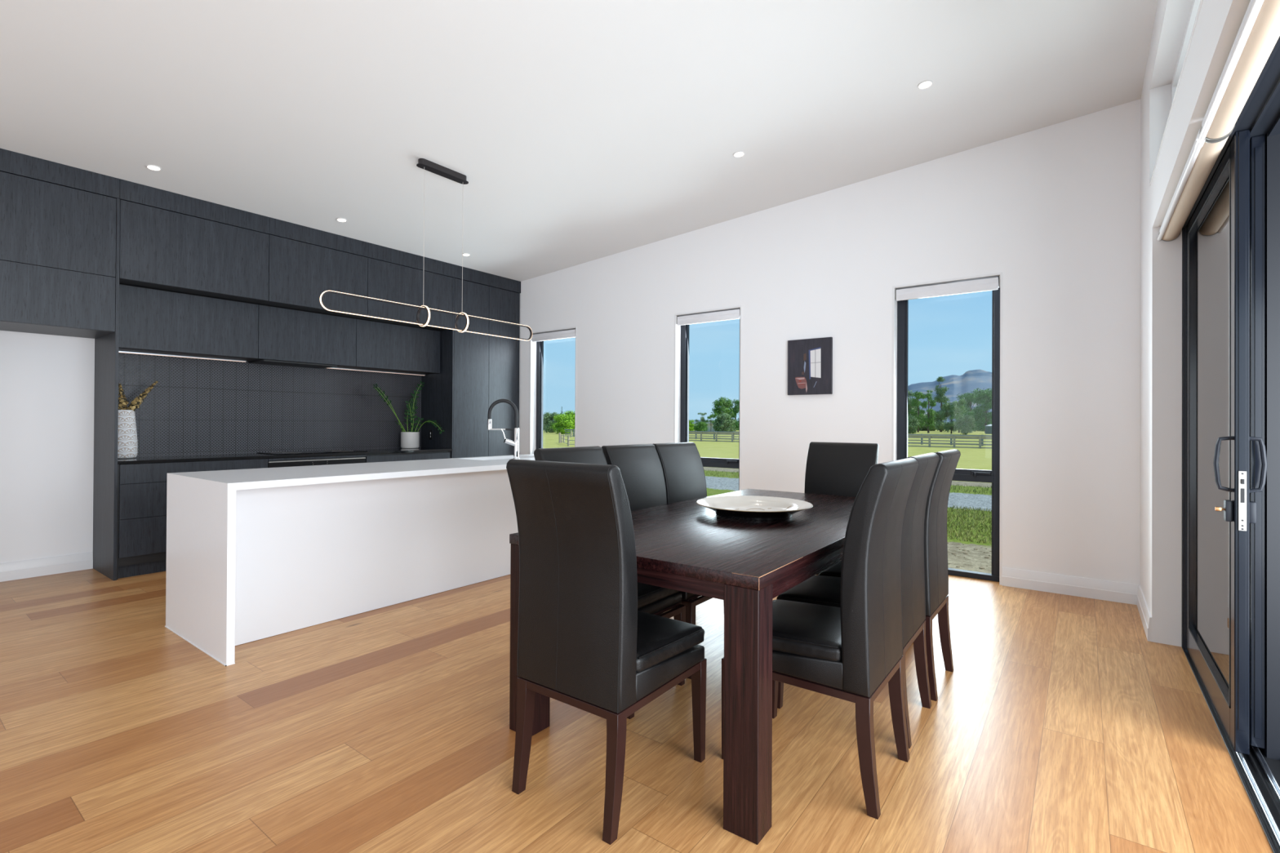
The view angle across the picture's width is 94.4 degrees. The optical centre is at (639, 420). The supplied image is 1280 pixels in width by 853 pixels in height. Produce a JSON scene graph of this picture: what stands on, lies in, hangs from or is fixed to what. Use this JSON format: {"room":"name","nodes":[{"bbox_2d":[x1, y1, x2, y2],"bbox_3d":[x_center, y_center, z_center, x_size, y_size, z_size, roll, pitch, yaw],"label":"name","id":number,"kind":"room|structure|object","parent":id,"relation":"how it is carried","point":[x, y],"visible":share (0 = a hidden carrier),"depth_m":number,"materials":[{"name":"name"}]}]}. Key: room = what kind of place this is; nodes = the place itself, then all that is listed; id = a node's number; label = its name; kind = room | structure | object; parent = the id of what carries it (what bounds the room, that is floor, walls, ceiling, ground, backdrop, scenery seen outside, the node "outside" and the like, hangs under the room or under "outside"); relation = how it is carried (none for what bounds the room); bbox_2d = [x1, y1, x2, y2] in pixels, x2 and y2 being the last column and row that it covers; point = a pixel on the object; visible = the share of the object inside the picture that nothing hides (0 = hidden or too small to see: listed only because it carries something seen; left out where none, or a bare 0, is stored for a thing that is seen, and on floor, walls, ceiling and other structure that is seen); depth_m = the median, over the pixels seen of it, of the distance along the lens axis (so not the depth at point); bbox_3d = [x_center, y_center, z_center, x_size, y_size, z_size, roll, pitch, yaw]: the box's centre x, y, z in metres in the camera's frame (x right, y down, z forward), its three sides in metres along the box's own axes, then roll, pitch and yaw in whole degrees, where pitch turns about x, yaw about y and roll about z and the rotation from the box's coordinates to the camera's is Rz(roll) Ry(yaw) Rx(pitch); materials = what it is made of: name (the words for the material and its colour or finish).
{"room":"dining room","nodes":[
{"label":"dining room","id":0,"kind":"room"},
{"bbox_2d":[0,330,382,563],"bbox_3d":[-4.939,-0.304,4.530,0.100,3.067,9.341,0,0,37],"label":"wall","id":1,"kind":"structure","parent":0,"point":[47,381],"depth_m":4.71,"materials":[{"name":"paint"}]},
{"bbox_2d":[0,551,93,582],"bbox_3d":[-6.129,1.147,2.842,0.018,0.138,5.232,0,0,37],"label":"baseboard","id":2,"kind":"structure","parent":1,"relation":"attached to","point":[19,570],"depth_m":4.71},
{"bbox_2d":[0,171,116,338],"bbox_3d":[-4.615,-1.203,4.340,0.641,1.032,1.053,0,0,37],"label":"upper cabinet","id":3,"kind":"object","parent":1,"relation":"attached to","point":[58,242],"visible":1,"depth_m":4.31,"materials":[{"name":"grey laminate"}]},
{"bbox_2d":[118,284,258,362],"bbox_3d":[-4.063,-0.833,5.267,0.417,0.526,1.056,0,0,37],"label":"upper cabinet","id":4,"kind":"object","parent":1,"relation":"attached to","point":[152,321],"depth_m":5.12,"materials":[{"name":"grey laminate"}]},
{"bbox_2d":[119,200,269,304],"bbox_3d":[-3.972,-1.406,5.201,0.641,0.612,1.051,0,0,37],"label":"upper cabinet","id":5,"kind":"object","parent":1,"relation":"attached to","point":[162,250],"visible":0.92,"depth_m":4.96,"materials":[{"name":"grey laminate"}]},
{"bbox_2d":[0,148,520,293],"bbox_3d":[-3.825,-1.790,5.394,0.645,0.152,6.640,0,0,37],"label":"trim","id":6,"kind":"structure","parent":1,"relation":"attached to","point":[11,162],"depth_m":5.11,"materials":[{"name":"grey laminate"}]},
{"bbox_2d":[118,352,421,456],"bbox_3d":[-3.639,-0.132,6.176,0.012,0.912,3.030,0,0,37],"label":"backsplash","id":7,"kind":"structure","parent":1,"relation":"attached to","point":[196,406],"depth_m":5.93,"materials":[{"name":"black tile"}]},
{"bbox_2d":[244,304,355,368],"bbox_3d":[-3.470,-0.826,6.061,0.417,0.528,0.935,0,0,37],"label":"upper cabinet","id":8,"kind":"object","parent":1,"relation":"attached to","point":[287,337],"visible":0.96,"depth_m":5.90,"materials":[{"name":"grey laminate"}]},
{"bbox_2d":[257,234,367,318],"bbox_3d":[-3.377,-1.399,5.996,0.641,0.612,0.935,0,0,37],"label":"upper cabinet","id":9,"kind":"object","parent":1,"relation":"attached to","point":[300,272],"visible":0.77,"depth_m":5.76,"materials":[{"name":"grey laminate"}]},
{"bbox_2d":[342,319,439,374],"bbox_3d":[-2.881,-0.828,6.848,0.417,0.510,1.032,0,0,37],"label":"upper cabinet","id":10,"kind":"object","parent":1,"relation":"attached to","point":[380,346],"visible":0.94,"depth_m":6.70,"materials":[{"name":"grey laminate"}]},
{"bbox_2d":[328,367,425,375],"bbox_3d":[-3.026,-0.564,6.811,0.022,0.012,1.242,0,0,37],"label":"led strip","id":11,"kind":"object","parent":10,"relation":"attached to","point":[329,367],"visible":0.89,"depth_m":6.79,"materials":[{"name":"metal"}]},
{"bbox_2d":[355,257,453,330],"bbox_3d":[-2.785,-1.393,6.789,0.641,0.612,1.044,0,0,37],"label":"upper cabinet","id":12,"kind":"object","parent":1,"relation":"attached to","point":[386,281],"visible":0.56,"depth_m":6.55,"materials":[{"name":"grey laminate"}]},
{"bbox_2d":[0,0,1158,281],"bbox_3d":[-2.047,-2.108,2.483,7.177,0.565,9.500,0,0,37],"label":"ceiling","id":13,"kind":"structure","parent":0,"point":[579,131],"depth_m":3.79,"materials":[{"name":"paint"}]},
{"bbox_2d":[146,164,161,170],"bbox_3d":[-3.642,-1.892,4.436,0.090,0.011,0.090,0,0,42],"label":"recessed light","id":14,"kind":"object","parent":13,"relation":"in","point":[153,167],"visible":1,"depth_m":4.43,"materials":[{"name":"beige"}]},
{"bbox_2d":[416,158,468,184],"label":"ceiling canopy","id":15,"kind":"object","parent":13,"relation":"hanging from","point":[439,170],"depth_m":4.62,"materials":[{"name":"black metal"}]},
{"bbox_2d":[320,290,532,340],"label":"linear pendant","id":16,"kind":"object","parent":15,"relation":"hanging from","point":[423,307],"depth_m":4.51,"materials":[{"name":"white metal"}]},
{"bbox_2d":[420,305,430,326],"bbox_3d":[-1.651,-0.796,4.513,0.160,0.160,0.013,0,0,37],"label":"diffuser","id":17,"kind":"object","parent":16,"relation":"attached to","point":[423,307],"depth_m":4.48,"materials":[{"name":"white"}]},
{"bbox_2d":[320,290,532,340],"bbox_3d":[-1.547,-0.794,4.653,0.013,0.135,1.873,0,0,37],"label":"diffuser","id":18,"kind":"object","parent":16,"relation":"attached to","point":[323,305],"depth_m":4.46,"materials":[{"name":"white"}]},
{"bbox_2d":[458,312,468,332],"bbox_3d":[-1.441,-0.794,4.794,0.160,0.160,0.013,0,0,37],"label":"diffuser","id":19,"kind":"object","parent":16,"relation":"attached to","point":[464,314],"depth_m":4.76,"materials":[{"name":"white"}]},
{"bbox_2d":[733,151,744,157],"bbox_3d":[0.774,-2.080,4.630,0.090,0.011,0.090,0,0,42],"label":"recessed light","id":20,"kind":"object","parent":13,"relation":"in","point":[740,153],"visible":1,"depth_m":4.62,"materials":[{"name":"beige"}]},
{"bbox_2d":[917,80,933,88],"bbox_3d":[1.836,-2.162,3.814,0.090,0.011,0.090,0,0,42],"label":"recessed light","id":21,"kind":"object","parent":13,"relation":"in","point":[925,84],"visible":1,"depth_m":3.81,"materials":[{"name":"beige"}]},
{"bbox_2d":[0,568,1273,852],"bbox_3d":[-2.070,1.266,2.473,7.163,0.060,9.500,0,0,37],"label":"floor","id":22,"kind":"structure","parent":0,"point":[1056,725],"depth_m":2.27,"materials":[{"name":"brown wood"}]},
{"bbox_2d":[93,198,119,580],"bbox_3d":[-4.299,-0.242,4.766,0.641,2.952,0.020,0,0,37],"label":"end panel","id":23,"kind":"object","parent":22,"relation":"on","point":[106,347],"visible":0.76,"depth_m":4.69,"materials":[{"name":"grey laminate"}]},
{"bbox_2d":[116,458,267,579],"bbox_3d":[-3.977,0.791,5.188,0.629,0.893,1.053,0,0,37],"label":"base cabinet","id":24,"kind":"object","parent":22,"relation":"on","point":[141,526],"visible":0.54,"depth_m":4.73,"materials":[{"name":"grey laminate"}]},
{"bbox_2d":[117,447,452,464],"bbox_3d":[-3.379,0.337,5.979,0.641,0.024,3.030,0,0,37],"label":"benchtop","id":25,"kind":"object","parent":24,"relation":"on","point":[162,459],"visible":0.68,"depth_m":5.44,"materials":[{"name":"black stone"}]},
{"bbox_2d":[117,409,137,458],"bbox_3d":[-4.300,0.114,4.913,0.205,0.402,0.205,0,0,37],"label":"vase","id":26,"kind":"object","parent":25,"relation":"on","point":[127,442],"visible":0.59,"depth_m":4.87,"materials":[{"name":"ceramic"}]},
{"bbox_2d":[118,383,128,409],"bbox_3d":[-4.292,-0.146,4.916,0.067,0.324,0.075,0,0,37],"label":"stem","id":27,"kind":"object","parent":26,"relation":"in","point":[122,403],"visible":0.97,"depth_m":4.90,"materials":[{"name":"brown plant"}]},
{"bbox_2d":[128,380,158,411],"bbox_3d":[-4.213,-0.164,5.008,0.067,0.361,0.219,0,0,37],"label":"stem","id":28,"kind":"object","parent":26,"relation":"in","point":[135,404],"visible":0.99,"depth_m":4.99,"materials":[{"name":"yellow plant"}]},
{"bbox_2d":[256,449,367,454],"bbox_3d":[-3.333,0.321,6.058,0.470,0.007,0.880,0,0,37],"label":"cooktop","id":29,"kind":"object","parent":25,"relation":"on","point":[325,451],"visible":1,"depth_m":5.99,"materials":[{"name":"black glass"}]},
{"bbox_2d":[373,381,444,448],"bbox_3d":[-2.742,-0.075,6.990,0.785,0.814,0.396,0,0,-30],"label":"potted plant","id":30,"kind":"object","parent":25,"relation":"on","point":[411,439],"visible":0.99,"depth_m":7.03,"materials":[{"name":"green plant"}]},
{"bbox_2d":[266,454,365,461],"bbox_3d":[-3.384,0.798,5.983,0.629,0.893,0.934,0,0,37],"label":"base cabinet","id":31,"kind":"object","parent":22,"relation":"on","point":[348,455],"visible":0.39,"depth_m":5.78,"materials":[{"name":"grey laminate"}]},
{"bbox_2d":[267,457,365,467],"bbox_3d":[-3.152,0.681,5.812,0.143,0.604,0.924,0,0,37],"label":"wall oven","id":32,"kind":"object","parent":31,"relation":"in","point":[276,464],"visible":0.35,"depth_m":5.76,"materials":[{"name":"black glass"}]},
{"bbox_2d":[274,457,359,461],"bbox_3d":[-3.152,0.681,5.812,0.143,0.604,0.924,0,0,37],"label":"handle","id":33,"kind":"object","parent":32,"relation":"in","point":[351,459],"depth_m":5.89,"materials":[{"name":"metal"}]},
{"bbox_2d":[235,469,518,645],"bbox_3d":[-1.604,0.807,4.625,0.664,0.881,3.122,0,0,37],"label":"base cabinet","id":34,"kind":"object","parent":22,"relation":"on","point":[312,554],"visible":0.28,"depth_m":3.81,"materials":[{"name":"white laminate"}]},
{"bbox_2d":[164,453,534,666],"bbox_3d":[-1.507,0.788,4.550,0.955,0.920,3.203,0,0,37],"label":"benchtop","id":35,"kind":"object","parent":34,"relation":"on","point":[201,506],"visible":0.6,"depth_m":3.29,"materials":[{"name":"white stone"}]},
{"bbox_2d":[487,399,519,459],"bbox_3d":[-1.176,0.073,5.084,0.281,0.518,0.089,0,0,-1],"label":"tap","id":36,"kind":"object","parent":35,"relation":"on","point":[515,442],"visible":0.98,"depth_m":5.09,"materials":[{"name":"silver metal"}]},
{"bbox_2d":[365,450,450,462],"bbox_3d":[-2.792,0.805,6.775,0.629,0.893,1.043,0,0,37],"label":"base cabinet","id":37,"kind":"object","parent":22,"relation":"on","point":[370,458],"visible":0.16,"depth_m":6.54,"materials":[{"name":"grey laminate"}]},
{"bbox_2d":[421,277,519,457],"bbox_3d":[-2.163,-0.217,7.624,0.641,2.951,1.053,0,0,37],"label":"pantry cabinet","id":38,"kind":"object","parent":22,"relation":"on","point":[477,371],"visible":0.42,"depth_m":7.31,"materials":[{"name":"grey laminate"}]},
{"bbox_2d":[506,458,706,844],"bbox_3d":[-0.100,0.687,2.071,0.452,1.113,0.582,0,0,36],"label":"dining chair","id":39,"kind":"object","parent":22,"relation":"on","point":[584,643],"visible":1,"depth_m":1.86,"materials":[{"name":"black leather"}]},
{"bbox_2d":[635,610,704,672],"bbox_3d":[-0.061,0.766,2.124,0.452,0.088,0.431,0,0,36],"label":"seat cushion","id":40,"kind":"object","parent":39,"relation":"on","point":[663,643],"depth_m":2.02,"materials":[{"name":"black leather"}]},
{"bbox_2d":[533,445,685,719],"bbox_3d":[-0.144,0.691,2.813,0.582,1.113,0.452,0,0,37],"label":"dining chair","id":41,"kind":"object","parent":22,"relation":"on","point":[651,599],"visible":0.17,"depth_m":2.78,"materials":[{"name":"black leather"}]},
{"bbox_2d":[637,582,679,608],"bbox_3d":[-0.091,0.769,2.773,0.431,0.088,0.452,0,0,37],"label":"seat cushion","id":42,"kind":"object","parent":41,"relation":"on","point":[649,596],"depth_m":2.64,"materials":[{"name":"black leather"}]},
{"bbox_2d":[601,444,724,679],"bbox_3d":[0.145,0.694,3.200,0.582,1.113,0.452,0,0,37],"label":"dining chair","id":43,"kind":"object","parent":22,"relation":"on","point":[640,466],"visible":0.09,"depth_m":3.28,"materials":[{"name":"black leather"}]},
{"bbox_2d":[653,441,706,615],"bbox_3d":[0.421,0.697,3.568,0.582,1.113,0.452,0,0,37],"label":"dining chair","id":44,"kind":"object","parent":22,"relation":"on","point":[682,464],"visible":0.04,"depth_m":3.65,"materials":[{"name":"black leather"}]},
{"bbox_2d":[509,488,855,844],"bbox_3d":[0.548,0.858,2.913,1.093,0.785,2.135,0,0,37],"label":"dining table","id":45,"kind":"object","parent":22,"relation":"on","point":[683,546],"visible":0.49,"depth_m":1.92,"materials":[{"name":"brown wood"}]},
{"bbox_2d":[696,495,813,520],"bbox_3d":[0.560,0.435,2.923,0.564,0.060,0.564,0,0,37],"label":"shallow bowl","id":46,"kind":"object","parent":45,"relation":"on","point":[753,508],"visible":1,"depth_m":3.00,"materials":[{"name":"ceramic"}]},
{"bbox_2d":[721,457,919,819],"bbox_3d":[0.662,0.692,2.178,0.582,1.113,0.452,0,0,37],"label":"dining chair","id":47,"kind":"object","parent":22,"relation":"on","point":[851,651],"visible":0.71,"depth_m":1.95,"materials":[{"name":"black leather"}]},
{"bbox_2d":[772,599,841,662],"bbox_3d":[0.609,0.770,2.217,0.431,0.088,0.452,0,0,37],"label":"seat cushion","id":48,"kind":"object","parent":47,"relation":"on","point":[802,632],"depth_m":2.05,"materials":[{"name":"black leather"}]},
{"bbox_2d":[804,441,879,575],"bbox_3d":[1.195,0.702,3.736,0.452,1.113,0.582,0,0,37],"label":"dining chair","id":49,"kind":"object","parent":22,"relation":"on","point":[832,468],"visible":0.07,"depth_m":3.89,"materials":[{"name":"black leather"}]},
{"bbox_2d":[776,452,939,748],"bbox_3d":[0.944,0.695,2.583,0.582,1.113,0.452,0,0,36],"label":"dining chair","id":50,"kind":"object","parent":22,"relation":"on","point":[824,590],"visible":0.38,"depth_m":2.49,"materials":[{"name":"black leather"}]},
{"bbox_2d":[776,575,840,607],"bbox_3d":[0.890,0.773,2.622,0.431,0.088,0.452,0,0,36],"label":"seat cushion","id":51,"kind":"object","parent":50,"relation":"on","point":[824,590],"depth_m":2.56,"materials":[{"name":"black leather"}]},
{"bbox_2d":[817,448,960,701],"bbox_3d":[1.244,0.698,2.972,0.582,1.113,0.452,0,0,37],"label":"dining chair","id":52,"kind":"object","parent":22,"relation":"on","point":[935,547],"visible":0.3,"depth_m":2.79,"materials":[{"name":"black leather"}]},
{"bbox_2d":[817,560,841,577],"bbox_3d":[1.191,0.777,3.011,0.431,0.088,0.452,0,0,37],"label":"seat cushion","id":53,"kind":"object","parent":52,"relation":"on","point":[834,571],"depth_m":2.96,"materials":[{"name":"black leather"}]},
{"bbox_2d":[519,98,1140,584],"bbox_3d":[0.740,-0.486,6.218,7.177,3.506,0.159,0,0,37],"label":"wall","id":54,"kind":"structure","parent":0,"point":[1055,209],"depth_m":4.89,"materials":[{"name":"paint"}]},
{"bbox_2d":[528,326,576,453],"bbox_3d":[-1.065,0.056,7.559,0.824,2.416,0.163,0,0,37],"label":"window","id":55,"kind":"structure","parent":54,"relation":"in","point":[540,344],"depth_m":7.79,"materials":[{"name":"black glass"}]},
{"bbox_2d":[531,328,575,342],"bbox_3d":[-1.079,-1.081,7.538,0.790,0.108,0.072,0,0,37],"label":"roller blind","id":56,"kind":"object","parent":55,"relation":"attached to","point":[570,333],"visible":0.93,"depth_m":7.50,"materials":[{"name":"white fabric"}]},
{"bbox_2d":[674,305,742,490],"bbox_3d":[0.736,0.059,6.214,0.801,2.416,0.163,0,0,37],"label":"window","id":57,"kind":"structure","parent":54,"relation":"in","point":[684,416],"depth_m":6.39,"materials":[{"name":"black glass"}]},
{"bbox_2d":[676,309,740,325],"bbox_3d":[0.722,-1.077,6.192,0.767,0.108,0.072,0,0,37],"label":"roller blind","id":58,"kind":"object","parent":57,"relation":"attached to","point":[735,313],"visible":0.92,"depth_m":6.15,"materials":[{"name":"white fabric"}]},
{"bbox_2d":[787,337,832,395],"bbox_3d":[1.568,-0.497,5.477,0.415,0.515,0.034,0,0,37],"label":"painting","id":59,"kind":"object","parent":54,"relation":"attached to","point":[810,361],"visible":1,"depth_m":5.46,"materials":[{"name":"paint"}]},
{"bbox_2d":[891,272,1002,585],"bbox_3d":[2.522,0.062,4.879,0.807,2.416,0.163,0,0,37],"label":"window","id":60,"kind":"structure","parent":54,"relation":"in","point":[994,476],"depth_m":4.71,"materials":[{"name":"black metal"}]},
{"bbox_2d":[894,275,999,301],"bbox_3d":[2.508,-1.074,4.857,0.773,0.108,0.072,0,0,37],"label":"roller blind","id":61,"kind":"object","parent":60,"relation":"attached to","point":[993,283],"visible":0.96,"depth_m":4.82,"materials":[{"name":"white fabric"}]},
{"bbox_2d":[1001,567,1138,604],"bbox_3d":[3.115,1.202,4.319,0.814,0.138,0.018,0,0,37],"label":"baseboard","id":62,"kind":"structure","parent":54,"relation":"attached to","point":[1106,590],"depth_m":4.30,"materials":[{"name":"wood"}]},
{"bbox_2d":[1139,0,1250,646],"bbox_3d":[0.716,-0.509,0.306,0.141,3.497,9.341,0,0,37],"label":"wall","id":63,"kind":"structure","parent":0,"point":[1219,22],"depth_m":3.35,"materials":[{"name":"paint"}]},
{"bbox_2d":[1136,584,1151,641],"bbox_3d":[3.179,1.199,3.740,0.018,0.138,0.869,0,0,37],"label":"baseboard","id":64,"kind":"structure","parent":63,"relation":"attached to","point":[1144,614],"depth_m":3.62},
{"bbox_2d":[1149,0,1203,186],"bbox_3d":[1.256,-1.696,1.012,0.165,0.585,6.102,0,0,37],"label":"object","id":65,"kind":"structure","parent":63,"relation":"in","point":[1180,17],"depth_m":3.20,"materials":[{"name":"clear glass"}]},
{"bbox_2d":[1157,128,1232,241],"bbox_3d":[2.545,-1.062,2.757,0.101,0.091,1.474,0,0,37],"label":"roller blind","id":66,"kind":"object","parent":63,"relation":"attached to","point":[1204,153],"visible":0.81,"depth_m":2.58,"materials":[{"name":"beige fabric"}]},
{"bbox_2d":[1186,128,1267,755],"bbox_3d":[2.640,0.081,2.735,0.146,2.331,1.334,0,0,37],"label":"door","id":67,"kind":"structure","parent":63,"relation":"in","point":[1220,512],"depth_m":2.53,"materials":[{"name":"black metal"}]},
{"bbox_2d":[1181,35,1279,649],"bbox_3d":[1.307,0.041,0.877,0.155,2.410,5.970,0,0,37],"label":"trim","id":68,"kind":"structure","parent":63,"relation":"attached to","point":[1260,113],"depth_m":2.19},
{"bbox_2d":[1198,0,1279,140],"bbox_3d":[1.807,-1.070,1.769,0.101,0.091,0.967,0,0,37],"label":"roller blind","id":69,"kind":"object","parent":63,"relation":"attached to","point":[1259,31],"visible":1,"depth_m":1.73,"materials":[{"name":"beige fabric"}]},
{"bbox_2d":[1248,134,1265,748],"bbox_3d":[2.718,0.082,2.743,0.040,2.331,1.227,0,0,37],"label":"door","id":70,"kind":"structure","parent":63,"relation":"in","point":[1257,144],"depth_m":2.25,"materials":[{"name":"black metal"}]},
{"bbox_2d":[1262,133,1279,760],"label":"door","id":71,"kind":"structure","parent":0,"point":[1272,750],"depth_m":2.23,"materials":[{"name":"glass"}]},
{"bbox_2d":[1181,646,1279,852],"bbox_3d":[1.295,1.264,0.813,0.215,0.062,6.070,0,0,37],"label":"door track","id":72,"kind":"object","parent":71,"relation":"attached to","point":[1260,775],"depth_m":2.08,"materials":[{"name":"metal"}]},
{"label":"outside","id":73,"kind":"structure","parent":0,"visible":0},
{"bbox_2d":[542,428,991,573],"bbox_3d":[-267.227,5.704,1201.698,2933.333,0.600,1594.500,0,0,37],"label":"ground","id":74,"kind":"structure","parent":73,"point":[970,458],"depth_m":14.74,"materials":[{"name":"plant"}]},
{"bbox_2d":[542,411,558,432],"bbox_3d":[-17.690,0.506,117.969,4.658,4.613,4.269,0,0,37],"label":"tree","id":75,"kind":"object","parent":74,"relation":"on","point":[548,418],"visible":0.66,"depth_m":117.20,"materials":[{"name":"green plant"}]},
{"bbox_2d":[549,413,574,434],"bbox_3d":[-13.764,0.745,104.881,4.568,4.240,4.482,0,0,1],"label":"tree","id":76,"kind":"object","parent":74,"relation":"on","point":[564,422],"visible":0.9,"depth_m":104.27,"materials":[{"name":"green plant"}]},
{"bbox_2d":[559,430,574,446],"bbox_3d":[-7.754,1.722,62.552,1.475,1.108,37.604,0,0,-7],"label":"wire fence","id":77,"kind":"object","parent":74,"relation":"on","point":[561,438],"visible":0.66,"depth_m":56.04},
{"bbox_2d":[562,410,574,431],"bbox_3d":[-16.126,0.078,142.026,4.990,5.363,4.989,0,0,37],"label":"tree","id":78,"kind":"object","parent":74,"relation":"on","point":[568,413],"visible":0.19,"depth_m":141.46,"materials":[{"name":"green plant"}]},
{"bbox_2d":[688,419,694,432],"bbox_3d":[10.906,1.232,131.613,2.550,3.042,2.724,0,0,37],"label":"tree","id":79,"kind":"object","parent":74,"relation":"on","point":[691,428],"visible":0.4,"depth_m":131.27,"materials":[{"name":"green plant"}]},
{"bbox_2d":[693,420,707,431],"bbox_3d":[12.113,1.450,116.936,3.231,2.859,2.954,0,0,37],"label":"tree","id":80,"kind":"object","parent":74,"relation":"on","point":[701,426],"visible":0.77,"depth_m":116.14,"materials":[{"name":"green plant"}]},
{"bbox_2d":[694,412,706,422],"bbox_3d":[15.171,0.390,144.920,2.947,4.855,3.135,0,0,37],"label":"tree","id":81,"kind":"object","parent":74,"relation":"on","point":[702,419],"visible":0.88,"depth_m":144.46,"materials":[{"name":"green plant"}]},
{"bbox_2d":[704,420,715,431],"bbox_3d":[19.049,1.404,154.903,6.000,2.750,3.800,0,0,37],"label":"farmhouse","id":82,"kind":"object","parent":74,"relation":"on","point":[708,426],"visible":0.07,"depth_m":153.57,"materials":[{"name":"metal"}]},
{"bbox_2d":[706,413,717,431],"bbox_3d":[16.336,0.475,135.232,3.067,4.610,3.658,0,0,37],"label":"tree","id":83,"kind":"object","parent":74,"relation":"on","point":[713,415],"visible":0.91,"depth_m":134.98,"materials":[{"name":"green plant"}]},
{"bbox_2d":[711,396,735,426],"bbox_3d":[20.103,-1.526,144.582,6.028,8.740,5.410,0,0,37],"label":"tree","id":84,"kind":"object","parent":74,"relation":"on","point":[724,405],"visible":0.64,"depth_m":143.98,"materials":[{"name":"green plant"}]},
{"bbox_2d":[711,412,737,431],"bbox_3d":[16.761,0.764,119.430,5.090,4.862,4.782,0,0,37],"label":"tree","id":85,"kind":"object","parent":74,"relation":"on","point":[723,420],"visible":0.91,"depth_m":118.52,"materials":[{"name":"green plant"}]},
{"bbox_2d":[726,399,739,431],"bbox_3d":[25.569,-1.424,158.309,5.774,8.715,5.549,0,0,37],"label":"tree","id":86,"kind":"object","parent":74,"relation":"on","point":[736,402],"visible":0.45,"depth_m":157.25,"materials":[{"name":"green plant"}]},
{"bbox_2d":[564,429,991,444],"bbox_3d":[15.169,1.841,68.757,66.000,1.061,0.130,0,0,37],"label":"rail fence","id":87,"kind":"object","parent":74,"relation":"on","point":[573,431],"visible":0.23,"depth_m":59.02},
{"bbox_2d":[688,431,991,448],"bbox_3d":[14.994,1.802,60.169,52.000,1.060,0.180,0,0,37],"label":"rail fence","id":88,"kind":"object","parent":74,"relation":"on","point":[980,437],"visible":0.21,"depth_m":52.17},
{"bbox_2d":[703,469,991,543],"bbox_3d":[2.332,1.438,12.932,11.540,0.119,7.718,0,0,37],"label":"grass","id":89,"kind":"structure","parent":74,"relation":"on","point":[963,510],"depth_m":8.46,"materials":[{"name":"plant"}]},
{"bbox_2d":[907,415,920,433],"bbox_3d":[58.768,0.881,128.452,4.196,4.347,3.957,0,0,37],"label":"tree","id":90,"kind":"object","parent":74,"relation":"on","point":[913,423],"visible":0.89,"depth_m":127.56,"materials":[{"name":"green plant"}]},
{"bbox_2d":[907,389,921,416],"bbox_3d":[78.497,-2.961,173.405,7.690,12.473,6.842,0,0,37],"label":"tree","id":91,"kind":"object","parent":74,"relation":"on","point":[910,407],"visible":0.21,"depth_m":172.05,"materials":[{"name":"green plant"}]},
{"bbox_2d":[907,391,928,432],"bbox_3d":[71.559,-2.252,152.644,5.015,10.792,4.580,0,0,37],"label":"tree","id":92,"kind":"object","parent":74,"relation":"on","point":[915,402],"visible":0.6,"depth_m":151.89,"materials":[{"name":"green plant"}]},
{"bbox_2d":[911,413,937,431],"bbox_3d":[89.717,0.798,188.258,10.848,6.970,11.458,0,0,37],"label":"tree","id":93,"kind":"object","parent":74,"relation":"on","point":[924,428],"visible":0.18,"depth_m":185.74,"materials":[{"name":"green plant"}]},
{"bbox_2d":[918,389,937,432],"bbox_3d":[68.068,-2.102,140.060,4.166,10.341,4.048,0,0,37],"label":"tree","id":94,"kind":"object","parent":74,"relation":"on","point":[930,420],"visible":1,"depth_m":139.55,"materials":[{"name":"green plant"}]},
{"bbox_2d":[933,376,950,431],"bbox_3d":[82.117,-4.410,161.163,5.701,15.298,5.983,0,0,37],"label":"tree","id":95,"kind":"object","parent":74,"relation":"on","point":[940,398],"visible":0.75,"depth_m":160.47,"materials":[{"name":"green plant"}]},
{"bbox_2d":[938,401,963,433],"bbox_3d":[68.677,-0.618,130.986,4.945,7.301,4.613,0,0,37],"label":"tree","id":96,"kind":"object","parent":74,"relation":"on","point":[952,409],"visible":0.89,"depth_m":130.57,"materials":[{"name":"green plant"}]},
{"bbox_2d":[952,399,967,432],"bbox_3d":[78.708,-1.109,145.963,3.773,8.519,3.950,0,0,37],"label":"tree","id":97,"kind":"object","parent":74,"relation":"on","point":[961,403],"visible":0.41,"depth_m":145.15,"materials":[{"name":"green plant"}]},
{"bbox_2d":[955,414,977,434],"bbox_3d":[66.272,0.887,120.504,3.984,4.286,3.666,0,0,37],"label":"tree","id":98,"kind":"object","parent":74,"relation":"on","point":[964,424],"visible":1,"depth_m":119.82,"materials":[{"name":"green plant"}]},
{"bbox_2d":[946,542,991,572],"bbox_3d":[2.845,1.425,6.381,4.534,0.026,1.868,0,0,37],"label":"loose stones","id":99,"kind":"object","parent":74,"relation":"on","point":[965,553],"visible":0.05,"depth_m":6.34},
{"bbox_2d":[956,387,983,431],"bbox_3d":[92.642,-2.871,165.613,7.648,12.484,8.422,0,0,37],"label":"tree","id":100,"kind":"object","parent":74,"relation":"on","point":[969,397],"visible":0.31,"depth_m":164.41,"materials":[{"name":"green plant"}]},
{"bbox_2d":[971,387,991,432],"bbox_3d":[86.530,-2.473,147.631,6.840,11.350,7.342,0,0,37],"label":"tree","id":101,"kind":"object","parent":74,"relation":"on","point":[984,397],"visible":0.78,"depth_m":146.64,"materials":[{"name":"green plant"}]},
{"bbox_2d":[985,424,991,434],"bbox_3d":[76.834,1.889,129.825,2.100,2.150,2.100,0,0,37],"label":"water tank","id":102,"kind":"object","parent":74,"relation":"on","point":[988,428],"visible":0.7,"depth_m":129.28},
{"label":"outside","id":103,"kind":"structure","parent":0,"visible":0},
{"bbox_2d":[692,369,991,423],"bbox_3d":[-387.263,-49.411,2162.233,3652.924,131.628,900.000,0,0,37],"label":"hills","id":104,"kind":"structure","parent":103,"point":[972,380],"depth_m":1252.65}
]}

